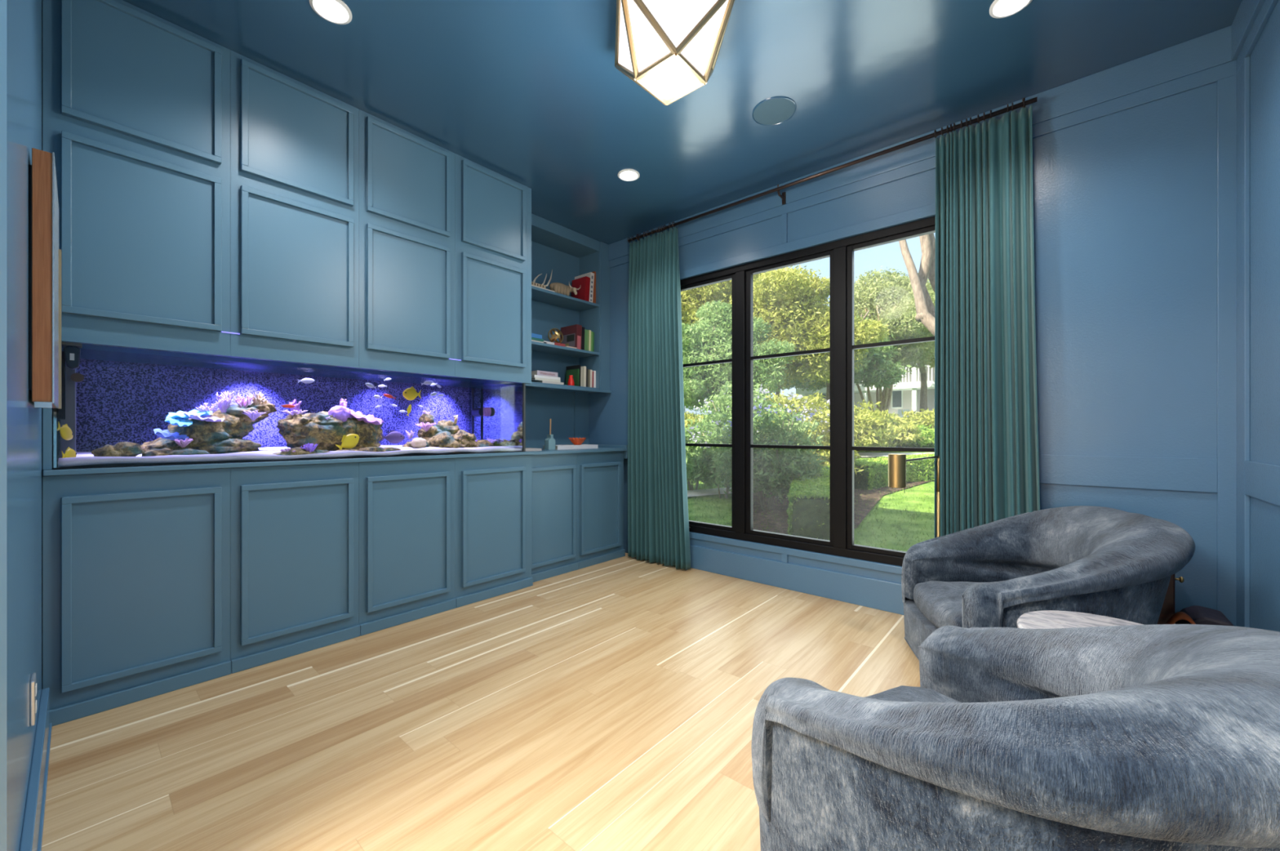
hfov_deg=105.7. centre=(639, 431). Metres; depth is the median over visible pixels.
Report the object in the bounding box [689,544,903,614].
baseboard
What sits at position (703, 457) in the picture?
shrub
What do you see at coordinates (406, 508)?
base cabinet
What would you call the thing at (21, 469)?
wall
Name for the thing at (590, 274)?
book
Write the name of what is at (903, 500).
grass blades
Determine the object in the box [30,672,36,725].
outlet plate
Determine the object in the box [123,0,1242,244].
ceiling
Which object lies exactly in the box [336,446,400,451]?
rock
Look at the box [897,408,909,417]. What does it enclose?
garden chair
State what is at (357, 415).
plate coral
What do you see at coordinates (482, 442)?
rock
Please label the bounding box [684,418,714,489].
shrub
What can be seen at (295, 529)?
base cabinet
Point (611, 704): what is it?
floor
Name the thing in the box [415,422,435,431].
branching coral
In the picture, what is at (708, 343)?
leafy tree
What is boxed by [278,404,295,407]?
fish
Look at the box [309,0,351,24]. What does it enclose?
recessed light
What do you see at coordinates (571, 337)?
picture
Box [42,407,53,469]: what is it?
board
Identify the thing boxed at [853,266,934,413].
tree
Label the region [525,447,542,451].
book
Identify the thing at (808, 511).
boxwood hedge
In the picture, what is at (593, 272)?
book
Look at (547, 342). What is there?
book
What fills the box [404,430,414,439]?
branching coral
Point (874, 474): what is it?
boxwood hedge
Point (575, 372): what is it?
book
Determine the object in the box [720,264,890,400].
leafy tree
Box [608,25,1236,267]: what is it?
trim
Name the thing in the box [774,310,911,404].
leafy tree
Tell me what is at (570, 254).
bookcase
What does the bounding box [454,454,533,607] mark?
base cabinet
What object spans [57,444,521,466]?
sand
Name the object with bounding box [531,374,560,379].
book
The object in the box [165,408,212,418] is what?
plate coral
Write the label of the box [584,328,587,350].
book
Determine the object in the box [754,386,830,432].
shrub
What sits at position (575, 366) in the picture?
book
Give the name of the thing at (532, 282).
book
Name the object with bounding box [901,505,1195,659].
armchair
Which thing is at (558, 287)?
cow figurine
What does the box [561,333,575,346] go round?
picture
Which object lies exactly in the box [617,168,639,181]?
recessed light
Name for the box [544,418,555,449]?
reed diffuser
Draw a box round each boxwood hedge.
[786,462,830,540]
[853,453,934,489]
[888,427,934,446]
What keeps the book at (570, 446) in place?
on the countertop
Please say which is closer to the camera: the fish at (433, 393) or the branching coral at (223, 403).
the branching coral at (223, 403)
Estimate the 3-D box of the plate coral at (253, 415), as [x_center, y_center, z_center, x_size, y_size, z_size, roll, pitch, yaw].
[-2.124,-0.088,2.671,0.121,0.056,0.110,0,0,41]
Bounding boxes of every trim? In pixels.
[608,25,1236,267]
[680,75,1235,626]
[1231,0,1279,626]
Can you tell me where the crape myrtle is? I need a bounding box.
[898,232,935,336]
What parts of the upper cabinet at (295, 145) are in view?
door, door, moulding, moulding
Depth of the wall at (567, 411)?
4.61 m
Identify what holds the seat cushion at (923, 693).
on the armchair at (1165, 736)
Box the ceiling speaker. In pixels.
[751,96,796,125]
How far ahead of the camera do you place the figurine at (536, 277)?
4.27 m
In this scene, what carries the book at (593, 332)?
on the bookcase
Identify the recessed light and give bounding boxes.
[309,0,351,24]
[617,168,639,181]
[989,0,1031,17]
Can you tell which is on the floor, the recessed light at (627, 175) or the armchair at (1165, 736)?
the armchair at (1165, 736)
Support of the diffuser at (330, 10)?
attached to the recessed light at (335, 11)
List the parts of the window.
sash, sash, sash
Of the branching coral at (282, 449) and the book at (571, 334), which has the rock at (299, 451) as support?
the branching coral at (282, 449)
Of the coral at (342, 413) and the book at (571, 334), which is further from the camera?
the book at (571, 334)
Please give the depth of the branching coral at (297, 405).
2.85 m
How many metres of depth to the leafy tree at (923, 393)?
28.77 m
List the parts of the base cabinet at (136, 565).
door, moulding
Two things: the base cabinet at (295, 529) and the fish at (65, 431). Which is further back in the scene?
the base cabinet at (295, 529)
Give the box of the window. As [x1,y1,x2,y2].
[680,216,935,565]
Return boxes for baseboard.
[19,687,52,850]
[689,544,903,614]
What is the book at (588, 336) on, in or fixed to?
on the bookcase
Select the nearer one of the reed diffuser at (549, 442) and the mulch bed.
the reed diffuser at (549, 442)
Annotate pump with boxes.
[58,342,82,419]
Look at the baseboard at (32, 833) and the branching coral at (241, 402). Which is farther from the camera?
the branching coral at (241, 402)
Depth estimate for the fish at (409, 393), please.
3.21 m
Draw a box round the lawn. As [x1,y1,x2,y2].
[687,414,934,551]
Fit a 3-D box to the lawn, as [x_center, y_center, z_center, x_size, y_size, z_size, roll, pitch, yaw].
[13.855,-0.754,39.026,90.000,4.555,70.000,0,0,41]
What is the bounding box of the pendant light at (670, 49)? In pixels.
[614,0,734,105]
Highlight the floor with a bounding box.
[41,552,919,850]
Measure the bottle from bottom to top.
0.130 m
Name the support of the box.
in the aquarium
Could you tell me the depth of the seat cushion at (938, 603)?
2.32 m
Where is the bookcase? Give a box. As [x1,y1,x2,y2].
[525,213,611,392]
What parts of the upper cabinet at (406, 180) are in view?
door, door, moulding, moulding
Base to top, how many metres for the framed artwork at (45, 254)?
0.734 m
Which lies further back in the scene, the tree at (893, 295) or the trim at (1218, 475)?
the tree at (893, 295)
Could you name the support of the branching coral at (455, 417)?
on the rock at (446, 433)
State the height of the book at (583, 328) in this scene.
0.222 m
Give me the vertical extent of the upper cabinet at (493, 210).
1.461 m
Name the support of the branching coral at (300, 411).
on the rock at (298, 430)
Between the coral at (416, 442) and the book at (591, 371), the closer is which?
the coral at (416, 442)
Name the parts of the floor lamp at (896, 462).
lamp shade, arm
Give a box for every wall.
[0,0,44,850]
[61,343,471,387]
[525,387,588,448]
[588,81,1217,613]
[1249,0,1279,631]
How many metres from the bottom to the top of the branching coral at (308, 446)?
0.066 m
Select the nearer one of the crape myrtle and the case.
the case
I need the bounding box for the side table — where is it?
[1017,609,1142,628]
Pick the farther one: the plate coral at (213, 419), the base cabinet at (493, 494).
the base cabinet at (493, 494)
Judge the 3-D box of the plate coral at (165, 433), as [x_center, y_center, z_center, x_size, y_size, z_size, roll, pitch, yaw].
[-2.301,0.016,2.383,0.124,0.061,0.126,0,0,41]
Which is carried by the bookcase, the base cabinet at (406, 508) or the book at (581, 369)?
the book at (581, 369)
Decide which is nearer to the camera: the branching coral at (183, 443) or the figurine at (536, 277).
the branching coral at (183, 443)
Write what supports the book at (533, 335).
on the book at (532, 338)
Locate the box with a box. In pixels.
[59,361,75,457]
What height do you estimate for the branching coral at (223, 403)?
0.134 m
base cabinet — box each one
[42,467,231,725]
[230,462,359,673]
[359,457,456,635]
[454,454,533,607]
[531,453,577,582]
[576,450,625,568]
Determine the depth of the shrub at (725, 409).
12.23 m
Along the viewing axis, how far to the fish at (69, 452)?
2.06 m
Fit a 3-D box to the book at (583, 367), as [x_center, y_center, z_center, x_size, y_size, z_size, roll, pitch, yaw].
[-0.593,-0.509,4.602,0.160,0.187,0.016,0,-1,41]
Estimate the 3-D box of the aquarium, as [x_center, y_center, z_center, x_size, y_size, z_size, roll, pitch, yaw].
[-1.874,-0.110,3.012,0.772,0.520,2.237,0,0,41]
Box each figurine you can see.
[533,269,552,286]
[549,281,580,295]
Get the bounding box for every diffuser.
[315,0,346,20]
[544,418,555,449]
[620,171,636,179]
[995,0,1027,14]
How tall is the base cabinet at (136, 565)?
0.975 m
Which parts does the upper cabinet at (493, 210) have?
door, door, moulding, moulding, panel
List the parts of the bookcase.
shelf, rail, shelf, shelf, moulding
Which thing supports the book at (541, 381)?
on the bookcase
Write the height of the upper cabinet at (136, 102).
1.461 m
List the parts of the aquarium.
glass, panel, glass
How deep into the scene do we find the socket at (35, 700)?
1.43 m
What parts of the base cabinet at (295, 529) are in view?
door, moulding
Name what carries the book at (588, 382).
on the bookcase
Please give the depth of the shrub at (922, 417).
18.49 m
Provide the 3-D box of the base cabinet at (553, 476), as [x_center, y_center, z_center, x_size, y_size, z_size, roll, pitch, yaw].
[-0.899,0.665,4.044,0.596,0.970,0.502,0,0,41]
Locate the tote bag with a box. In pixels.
[1165,604,1234,626]
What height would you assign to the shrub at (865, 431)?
1.976 m
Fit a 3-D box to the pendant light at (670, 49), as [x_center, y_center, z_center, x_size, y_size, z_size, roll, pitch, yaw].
[0.131,-1.652,2.066,0.469,0.336,0.469,0,0,-4]
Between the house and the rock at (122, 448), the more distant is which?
the house
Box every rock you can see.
[91,441,144,456]
[140,401,277,453]
[142,447,210,456]
[272,446,329,455]
[275,410,382,450]
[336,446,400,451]
[401,412,479,448]
[477,439,495,447]
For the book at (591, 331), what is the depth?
4.63 m
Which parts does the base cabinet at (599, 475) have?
door, moulding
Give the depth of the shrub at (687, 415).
14.31 m
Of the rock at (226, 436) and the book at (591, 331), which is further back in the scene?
the book at (591, 331)
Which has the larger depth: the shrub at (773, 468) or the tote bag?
the shrub at (773, 468)
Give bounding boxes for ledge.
[42,451,533,475]
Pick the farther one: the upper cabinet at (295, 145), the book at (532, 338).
the book at (532, 338)
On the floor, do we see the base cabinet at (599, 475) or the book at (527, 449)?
the base cabinet at (599, 475)
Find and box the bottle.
[544,434,555,449]
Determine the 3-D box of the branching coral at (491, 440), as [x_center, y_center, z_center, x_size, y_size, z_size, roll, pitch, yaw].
[-1.169,0.080,3.799,0.088,0.059,0.082,0,0,41]
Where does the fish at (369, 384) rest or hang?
in the aquarium
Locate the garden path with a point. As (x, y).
(690, 492)
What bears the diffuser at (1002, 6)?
attached to the recessed light at (998, 8)
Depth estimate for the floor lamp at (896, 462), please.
2.60 m
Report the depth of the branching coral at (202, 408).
2.53 m
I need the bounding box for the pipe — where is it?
[471,388,491,433]
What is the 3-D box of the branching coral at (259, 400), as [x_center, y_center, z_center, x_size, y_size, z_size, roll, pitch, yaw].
[-2.151,-0.169,2.733,0.075,0.114,0.064,0,0,-16]
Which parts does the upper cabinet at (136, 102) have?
door, door, moulding, moulding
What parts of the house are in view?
post, pane, post, door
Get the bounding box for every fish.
[57,421,73,439]
[61,446,76,457]
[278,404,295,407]
[297,377,314,383]
[335,433,359,449]
[364,382,376,389]
[373,394,382,398]
[380,429,404,444]
[382,393,395,399]
[402,386,421,399]
[406,404,411,416]
[420,380,433,385]
[430,391,439,395]
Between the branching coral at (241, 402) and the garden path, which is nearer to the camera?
the branching coral at (241, 402)
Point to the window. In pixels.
(841, 252)
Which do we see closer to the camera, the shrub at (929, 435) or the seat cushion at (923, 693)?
the seat cushion at (923, 693)
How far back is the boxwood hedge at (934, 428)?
17.32 m
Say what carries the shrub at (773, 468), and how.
on the lawn
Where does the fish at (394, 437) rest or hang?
in the aquarium
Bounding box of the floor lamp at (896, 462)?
[888,453,940,537]
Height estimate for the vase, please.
0.100 m
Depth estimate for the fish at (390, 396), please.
3.15 m
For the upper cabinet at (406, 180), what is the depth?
2.92 m
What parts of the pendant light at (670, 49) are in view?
glass panel, glass panel, glass panel, glass panel, glass panel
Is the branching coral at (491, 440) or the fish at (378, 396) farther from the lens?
the branching coral at (491, 440)
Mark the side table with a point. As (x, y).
(1045, 619)
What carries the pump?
in the aquarium
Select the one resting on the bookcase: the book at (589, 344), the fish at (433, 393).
the book at (589, 344)
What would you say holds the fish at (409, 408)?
in the aquarium
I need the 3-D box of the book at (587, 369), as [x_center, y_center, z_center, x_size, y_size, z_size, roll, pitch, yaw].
[-0.559,-0.505,4.641,0.160,0.178,0.027,0,-1,41]
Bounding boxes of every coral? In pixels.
[153,428,188,439]
[164,414,192,426]
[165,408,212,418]
[173,437,192,447]
[183,411,223,422]
[195,402,219,416]
[215,391,234,412]
[234,392,253,408]
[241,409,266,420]
[248,391,267,404]
[280,448,295,451]
[281,408,307,416]
[288,399,301,412]
[299,442,318,452]
[328,405,351,422]
[339,398,346,407]
[350,408,384,424]
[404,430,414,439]
[409,437,426,447]
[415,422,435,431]
[453,414,457,423]
[486,438,497,443]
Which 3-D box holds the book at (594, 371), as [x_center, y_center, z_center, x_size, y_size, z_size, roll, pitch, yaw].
[-0.491,-0.500,4.720,0.160,0.168,0.039,0,-1,41]
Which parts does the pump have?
post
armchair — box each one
[751,623,1279,850]
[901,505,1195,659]
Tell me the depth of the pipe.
3.90 m
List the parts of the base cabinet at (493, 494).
door, moulding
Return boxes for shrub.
[684,411,706,435]
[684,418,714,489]
[685,411,731,498]
[690,381,786,438]
[710,399,830,510]
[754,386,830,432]
[756,398,864,473]
[814,399,902,451]
[853,407,926,447]
[895,422,934,447]
[901,407,934,428]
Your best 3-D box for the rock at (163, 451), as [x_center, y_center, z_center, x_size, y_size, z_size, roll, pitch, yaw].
[-2.217,0.107,2.328,0.177,0.061,0.240,0,0,41]
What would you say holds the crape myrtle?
on the lawn
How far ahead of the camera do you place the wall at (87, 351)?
3.01 m
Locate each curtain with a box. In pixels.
[627,222,691,569]
[934,97,1039,537]
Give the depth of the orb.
4.36 m
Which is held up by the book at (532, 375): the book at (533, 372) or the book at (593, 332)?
the book at (533, 372)
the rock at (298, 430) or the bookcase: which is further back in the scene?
the bookcase
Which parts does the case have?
knob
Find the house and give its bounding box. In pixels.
[795,360,934,417]
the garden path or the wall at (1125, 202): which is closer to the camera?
the wall at (1125, 202)
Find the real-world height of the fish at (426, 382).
0.038 m
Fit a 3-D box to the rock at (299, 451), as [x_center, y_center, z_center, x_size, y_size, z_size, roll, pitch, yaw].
[-1.855,0.112,2.671,0.158,0.053,0.352,0,0,41]
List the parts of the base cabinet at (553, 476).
door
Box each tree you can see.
[680,267,782,413]
[681,299,796,411]
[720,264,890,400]
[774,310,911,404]
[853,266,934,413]
[880,292,934,412]
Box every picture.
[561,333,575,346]
[566,333,574,342]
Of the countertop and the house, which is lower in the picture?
the countertop
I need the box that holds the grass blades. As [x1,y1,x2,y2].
[687,480,934,551]
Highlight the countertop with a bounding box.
[531,444,627,457]
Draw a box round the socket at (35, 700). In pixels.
[35,699,36,713]
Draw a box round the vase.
[567,375,574,385]
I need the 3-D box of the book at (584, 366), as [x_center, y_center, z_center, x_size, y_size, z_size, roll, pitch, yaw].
[-0.578,-0.515,4.620,0.160,0.198,0.028,0,-1,41]
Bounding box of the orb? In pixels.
[547,328,563,342]
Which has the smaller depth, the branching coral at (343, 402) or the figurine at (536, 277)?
the branching coral at (343, 402)
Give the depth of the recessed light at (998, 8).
2.08 m
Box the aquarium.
[53,342,525,469]
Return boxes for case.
[1156,573,1184,624]
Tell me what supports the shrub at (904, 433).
on the lawn
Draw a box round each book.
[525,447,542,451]
[531,281,546,288]
[531,284,555,292]
[531,333,542,338]
[531,337,543,342]
[531,369,557,377]
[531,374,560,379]
[531,377,560,382]
[532,380,564,384]
[542,444,598,449]
[543,340,554,344]
[554,342,565,346]
[560,324,582,349]
[565,368,579,386]
[566,364,581,386]
[571,275,590,301]
[574,271,594,302]
[580,367,582,386]
[581,326,584,350]
[581,365,586,386]
[582,367,583,386]
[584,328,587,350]
[586,329,589,350]
[586,368,588,386]
[587,369,590,386]
[588,329,591,351]
[590,369,592,386]
[591,271,595,302]
[591,331,592,351]
[592,332,594,351]
[592,370,595,387]
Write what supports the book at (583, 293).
on the bookcase
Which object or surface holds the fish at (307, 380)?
in the aquarium
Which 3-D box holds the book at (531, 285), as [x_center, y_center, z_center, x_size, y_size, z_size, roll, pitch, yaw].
[-0.926,-1.226,4.238,0.220,0.018,0.291,0,0,41]
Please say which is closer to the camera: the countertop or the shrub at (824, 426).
the countertop
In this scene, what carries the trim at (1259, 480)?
attached to the wall at (1264, 58)
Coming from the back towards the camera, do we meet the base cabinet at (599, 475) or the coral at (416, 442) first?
the base cabinet at (599, 475)
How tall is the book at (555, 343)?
0.030 m
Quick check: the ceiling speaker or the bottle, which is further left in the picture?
the bottle
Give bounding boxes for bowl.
[568,437,586,444]
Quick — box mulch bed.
[753,477,928,539]
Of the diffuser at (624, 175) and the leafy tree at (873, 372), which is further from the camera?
the leafy tree at (873, 372)
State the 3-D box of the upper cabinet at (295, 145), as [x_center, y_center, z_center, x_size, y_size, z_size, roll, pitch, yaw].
[-2.058,-1.089,2.776,0.816,1.461,0.560,0,0,41]
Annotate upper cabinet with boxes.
[42,0,231,356]
[230,49,359,368]
[359,109,455,377]
[453,153,532,386]
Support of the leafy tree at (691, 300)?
on the lawn
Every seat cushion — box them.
[864,684,960,702]
[913,580,977,627]
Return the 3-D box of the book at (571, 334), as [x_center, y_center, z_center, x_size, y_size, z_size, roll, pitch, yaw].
[-0.653,-0.874,4.585,0.231,0.235,0.064,0,-2,41]
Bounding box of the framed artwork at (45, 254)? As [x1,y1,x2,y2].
[29,147,61,408]
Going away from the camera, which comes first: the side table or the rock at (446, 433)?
the side table
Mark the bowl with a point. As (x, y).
(576, 441)
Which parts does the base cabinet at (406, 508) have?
door, moulding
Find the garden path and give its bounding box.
[687,452,934,496]
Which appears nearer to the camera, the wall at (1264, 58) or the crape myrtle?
the wall at (1264, 58)
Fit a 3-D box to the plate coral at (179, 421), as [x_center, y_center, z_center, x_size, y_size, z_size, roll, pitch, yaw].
[-2.283,-0.053,2.402,0.120,0.060,0.105,0,0,41]
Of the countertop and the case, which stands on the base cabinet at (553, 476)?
the countertop
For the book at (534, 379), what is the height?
0.020 m

